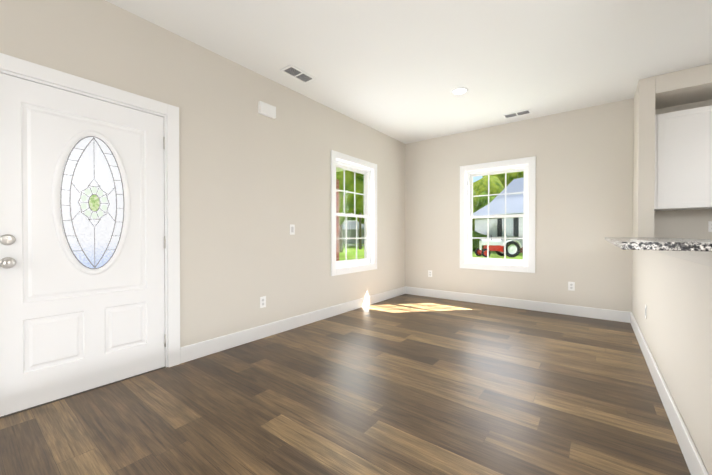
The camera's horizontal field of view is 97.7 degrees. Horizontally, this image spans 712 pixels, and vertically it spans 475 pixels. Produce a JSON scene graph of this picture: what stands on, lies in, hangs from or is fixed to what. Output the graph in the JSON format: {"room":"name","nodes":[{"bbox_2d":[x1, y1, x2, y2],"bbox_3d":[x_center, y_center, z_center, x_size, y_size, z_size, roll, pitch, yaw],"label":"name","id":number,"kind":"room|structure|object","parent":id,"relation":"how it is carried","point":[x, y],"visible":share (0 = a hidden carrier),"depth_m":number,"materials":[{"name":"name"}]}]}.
{"room":"living room","nodes":[
{"label":"living room","id":0,"kind":"room"},
{"bbox_2d":[0,0,404,346],"bbox_3d":[-1.788,-0.310,2.322,0.150,2.740,8.933,0,1,38],"label":"wall","id":1,"kind":"structure","parent":0,"point":[254,184],"depth_m":3.01,"materials":[{"name":"paint"}]},
{"bbox_2d":[0,73,165,416],"bbox_3d":[-1.822,0.042,2.156,0.115,2.022,0.922,0,1,38],"label":"door","id":2,"kind":"structure","parent":1,"relation":"in","point":[82,291],"depth_m":2.09,"materials":[{"name":"white wood"}]},
{"bbox_2d":[0,367,165,418],"bbox_3d":[-1.886,1.058,2.209,0.144,0.006,0.921,0,1,38],"label":"door threshold sill","id":3,"kind":"structure","parent":1,"relation":"attached to","point":[78,393],"depth_m":2.10,"materials":[{"name":"grey"}]},
{"bbox_2d":[0,53,179,366],"bbox_3d":[-1.877,-0.008,2.193,0.166,2.137,1.129,0,1,38],"label":"door frame","id":4,"kind":"structure","parent":1,"relation":"attached to","point":[34,71],"depth_m":2.52,"materials":[{"name":"white wood"}]},
{"bbox_2d":[260,296,265,307],"bbox_3d":[-0.975,0.677,3.259,0.006,0.116,0.072,0,1,38],"label":"electrical outlet","id":5,"kind":"object","parent":1,"relation":"attached to","point":[262,301],"visible":1,"depth_m":3.26,"materials":[{"name":"white plastic"}]},
{"bbox_2d":[258,101,275,118],"bbox_3d":[-0.930,-1.337,3.266,0.046,0.124,0.200,0,1,38],"label":"door chime","id":6,"kind":"object","parent":1,"relation":"attached to","point":[266,109],"visible":1,"depth_m":3.24,"materials":[{"name":"white plastic"}]},
{"bbox_2d":[290,224,294,234],"bbox_3d":[-0.731,-0.091,3.568,0.008,0.116,0.072,0,1,38],"label":"light switch","id":7,"kind":"object","parent":1,"relation":"attached to","point":[292,229],"visible":1,"depth_m":3.56,"materials":[{"name":"white plastic"}]},
{"bbox_2d":[180,286,407,363],"bbox_3d":[-0.281,0.976,4.152,0.019,0.135,3.910,0,1,38],"label":"baseboard","id":8,"kind":"structure","parent":1,"relation":"attached to","point":[204,348],"depth_m":3.35,"materials":[{"name":"white wood"}]},
{"bbox_2d":[331,150,376,275],"bbox_3d":[-0.054,-0.325,4.556,0.161,1.658,1.078,0,1,38],"label":"window","id":9,"kind":"structure","parent":1,"relation":"in","point":[366,194],"depth_m":4.65,"materials":[{"name":"white plastic"}]},
{"bbox_2d":[0,294,690,474],"bbox_3d":[0.886,1.137,0.277,6.900,0.120,8.933,0,1,38],"label":"floor","id":10,"kind":"structure","parent":0,"point":[406,384],"depth_m":1.93,"materials":[{"name":"brown wood"}]},
{"bbox_2d":[637,250,711,474],"bbox_3d":[2.221,0.568,2.193,0.128,0.985,2.814,0,1,38],"label":"wall","id":11,"kind":"structure","parent":10,"relation":"on","point":[674,294],"depth_m":1.60,"materials":[{"name":"paint"}]},
{"bbox_2d":[651,250,711,266],"bbox_3d":[2.209,0.075,2.185,0.150,0.062,2.830,0,1,38],"label":"trim","id":12,"kind":"structure","parent":11,"relation":"on","point":[702,257],"depth_m":1.39,"materials":[{"name":"white wood"}]},
{"bbox_2d":[605,237,711,251],"bbox_3d":[2.121,0.024,2.241,0.460,0.032,2.846,0,1,38],"label":"bar","id":13,"kind":"object","parent":12,"relation":"on","point":[654,243],"visible":1,"depth_m":1.22,"materials":[{"name":"stone"}]},
{"bbox_2d":[105,0,711,143],"bbox_3d":[0.886,-1.722,0.252,6.900,0.120,8.933,0,1,38],"label":"ceiling","id":14,"kind":"structure","parent":0,"point":[400,70],"depth_m":2.77,"materials":[{"name":"paint"}]},
{"bbox_2d":[280,65,315,83],"bbox_3d":[-0.595,-1.683,3.214,0.170,0.009,0.340,0,1,38],"label":"ceiling vent","id":15,"kind":"object","parent":14,"relation":"in","point":[296,73],"visible":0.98,"depth_m":3.20,"materials":[{"name":"white metal"}]},
{"bbox_2d":[451,87,467,94],"bbox_3d":[1.196,-1.686,3.590,0.190,0.008,0.190,0,1,38],"label":"recessed light","id":16,"kind":"object","parent":14,"relation":"in","point":[460,91],"visible":1,"depth_m":3.58,"materials":[{"name":"white"}]},
{"bbox_2d":[502,109,531,118],"bbox_3d":[2.206,-1.692,4.263,0.340,0.009,0.170,0,1,38],"label":"ceiling vent","id":17,"kind":"object","parent":14,"relation":"in","point":[517,113],"visible":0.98,"depth_m":4.26,"materials":[{"name":"white metal"}]},
{"bbox_2d":[655,64,711,109],"bbox_3d":[4.631,-1.589,2.455,3.346,0.182,0.571,0,1,38],"label":"soffit beam","id":18,"kind":"structure","parent":14,"relation":"attached to","point":[686,86],"depth_m":3.19,"materials":[{"name":"paint"}]},
{"bbox_2d":[405,98,711,311],"bbox_3d":[3.624,-0.322,3.699,6.750,2.740,0.150,0,1,38],"label":"wall","id":19,"kind":"structure","parent":0,"point":[584,186],"depth_m":4.27,"materials":[{"name":"paint"}]},
{"bbox_2d":[460,156,535,272],"bbox_3d":[2.166,-0.327,4.805,1.078,1.658,0.161,0,1,38],"label":"window","id":20,"kind":"structure","parent":19,"relation":"in","point":[470,217],"depth_m":4.76,"materials":[{"name":"white plastic"}]},
{"bbox_2d":[408,287,627,322],"bbox_3d":[2.135,0.971,4.750,3.060,0.135,0.015,0,1,38],"label":"baseboard","id":21,"kind":"structure","parent":19,"relation":"attached to","point":[605,314],"depth_m":4.47,"materials":[{"name":"white wood"}]},
{"bbox_2d":[568,282,574,290],"bbox_3d":[2.890,0.654,4.172,0.072,0.116,0.006,0,1,38],"label":"electrical outlet","id":22,"kind":"object","parent":19,"relation":"attached to","point":[571,286],"visible":1,"depth_m":4.17,"materials":[{"name":"white plastic"}]},
{"bbox_2d":[654,105,711,210],"bbox_3d":[3.713,-0.828,3.303,0.860,1.038,0.351,0,1,38],"label":"upper cabinet","id":23,"kind":"object","parent":19,"relation":"attached to","point":[683,159],"depth_m":3.29,"materials":[{"name":"white wood"}]},
{"bbox_2d":[708,221,711,231],"bbox_3d":[3.897,-0.120,3.391,0.072,0.116,0.006,0,1,38],"label":"electrical outlet","id":24,"kind":"object","parent":19,"relation":"attached to","point":[709,226],"visible":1,"depth_m":3.40,"materials":[{"name":"white plastic"}]},
{"bbox_2d":[632,76,654,321],"bbox_3d":[3.253,-0.320,3.527,0.128,2.738,0.571,0,1,38],"label":"wall","id":25,"kind":"structure","parent":0,"point":[643,160],"depth_m":3.31,"materials":[{"name":"paint"}]},
{"bbox_2d":[628,312,708,474],"bbox_3d":[2.332,0.991,2.463,0.019,0.135,3.402,0,1,38],"label":"baseboard","id":26,"kind":"structure","parent":25,"relation":"attached to","point":[694,461],"depth_m":1.73,"materials":[{"name":"white wood"}]},
{"label":"outside","id":27,"kind":"structure","parent":0,"visible":0},
{"bbox_2d":[339,244,527,266],"bbox_3d":[22.105,1.541,33.269,320.000,0.300,320.000,0,1,38],"label":"lawn","id":28,"kind":"structure","parent":27,"point":[351,253],"depth_m":25.23,"materials":[{"name":"green plant"}]},
{"bbox_2d":[339,209,353,251],"bbox_3d":[-1.477,-5.066,28.968,9.872,12.987,10.164,0,1,38],"label":"tree","id":29,"kind":"object","parent":28,"relation":"on","point":[340,243],"depth_m":29.59,"materials":[{"name":"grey plant"}]},
{"bbox_2d":[336,170,363,225],"bbox_3d":[0.262,-4.155,22.307,9.161,11.282,11.369,0,1,38],"label":"tree","id":30,"kind":"object","parent":28,"relation":"on","point":[359,201],"depth_m":19.84,"materials":[{"name":"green plant"}]},
{"bbox_2d":[339,221,363,243],"bbox_3d":[-1.156,-1.057,61.720,8.600,4.400,6.600,0,0,-1],"label":"shed","id":31,"kind":"object","parent":28,"relation":"on","point":[351,228],"depth_m":58.74,"materials":[{"name":"metal"}]},
{"bbox_2d":[347,217,355,220],"bbox_3d":[-4.673,-7.900,74.877,15.366,17.858,16.954,0,1,38],"label":"tree","id":32,"kind":"object","parent":28,"relation":"on","point":[351,218],"depth_m":70.69,"materials":[{"name":"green plant"}]},
{"bbox_2d":[352,210,363,223],"bbox_3d":[2.956,-6.222,44.101,14.914,15.036,10.750,0,1,38],"label":"tree","id":33,"kind":"object","parent":28,"relation":"on","point":[362,219],"depth_m":41.57,"materials":[{"name":"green plant"}]},
{"bbox_2d":[359,212,361,248],"bbox_3d":[0.059,-5.716,35.897,13.754,14.166,13.388,0,1,38],"label":"tree","id":34,"kind":"object","parent":28,"relation":"on","point":[360,241],"depth_m":35.64,"materials":[{"name":"brown plant"}]},
{"bbox_2d":[472,190,478,230],"bbox_3d":[12.136,-2.735,39.917,6.822,8.136,6.638,0,1,38],"label":"tree","id":35,"kind":"object","parent":28,"relation":"on","point":[475,201],"depth_m":38.51,"materials":[{"name":"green plant"}]},
{"bbox_2d":[472,231,486,251],"bbox_3d":[11.416,0.484,32.384,4.474,2.619,3.050,0,1,38],"label":"bush","id":36,"kind":"object","parent":28,"relation":"on","point":[475,244],"depth_m":30.66,"materials":[{"name":"green plant"}]},
{"bbox_2d":[474,192,494,211],"bbox_3d":[17.248,-2.792,46.544,8.038,8.135,7.047,0,1,38],"label":"tree","id":37,"kind":"object","parent":28,"relation":"on","point":[482,202],"depth_m":43.59,"materials":[{"name":"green plant"}]},
{"bbox_2d":[473,175,504,196],"bbox_3d":[22.035,-4.504,51.928,8.347,11.464,10.536,0,1,38],"label":"tree","id":38,"kind":"object","parent":28,"relation":"on","point":[480,186],"depth_m":48.86,"materials":[{"name":"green plant"}]},
{"bbox_2d":[475,235,521,256],"bbox_3d":[10.830,0.657,23.878,2.890,1.630,1.840,0,0,0],"label":"tractor","id":39,"kind":"object","parent":28,"relation":"on","point":[498,247],"depth_m":23.67,"materials":[{"name":"red metal"}]},
{"bbox_2d":[475,214,522,252],"bbox_3d":[21.273,-1.346,29.379,11.050,5.660,16.500,0,1,-26],"label":"house","id":40,"kind":"structure","parent":28,"relation":"on","point":[496,228],"depth_m":30.77,"materials":[{"name":"white"}]},
{"bbox_2d":[473,196,523,215],"bbox_3d":[18.064,-3.268,27.500,4.966,0.130,16.820,-28,12,-24],"label":"roof","id":41,"kind":"structure","parent":40,"relation":"on","point":[499,206],"depth_m":32.46,"materials":[{"name":"metal"}]},
{"bbox_2d":[490,177,523,202],"bbox_3d":[21.435,-5.529,29.434,5.220,0.130,17.320,-40,17,-21],"label":"roof","id":42,"kind":"structure","parent":40,"relation":"on","point":[518,185],"depth_m":36.04,"materials":[{"name":"metal"}]},
{"bbox_2d":[482,171,523,186],"bbox_3d":[30.207,-7.808,56.494,12.693,17.992,13.047,0,1,38],"label":"tree","id":43,"kind":"object","parent":28,"relation":"on","point":[509,176],"depth_m":53.09,"materials":[{"name":"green plant"}]},
{"bbox_3d":[-2.606,-0.050,3.395,2.448,3.400,9.333,0,1,38],"label":"porch","id":44,"kind":"object","parent":28,"relation":"on","visible":0},
{"bbox_2d":[336,179,338,267],"bbox_3d":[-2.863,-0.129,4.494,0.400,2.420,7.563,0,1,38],"label":"porch column","id":45,"kind":"structure","parent":44,"relation":"on","point":[337,220],"depth_m":7.32,"materials":[{"name":"brick"}]}
]}

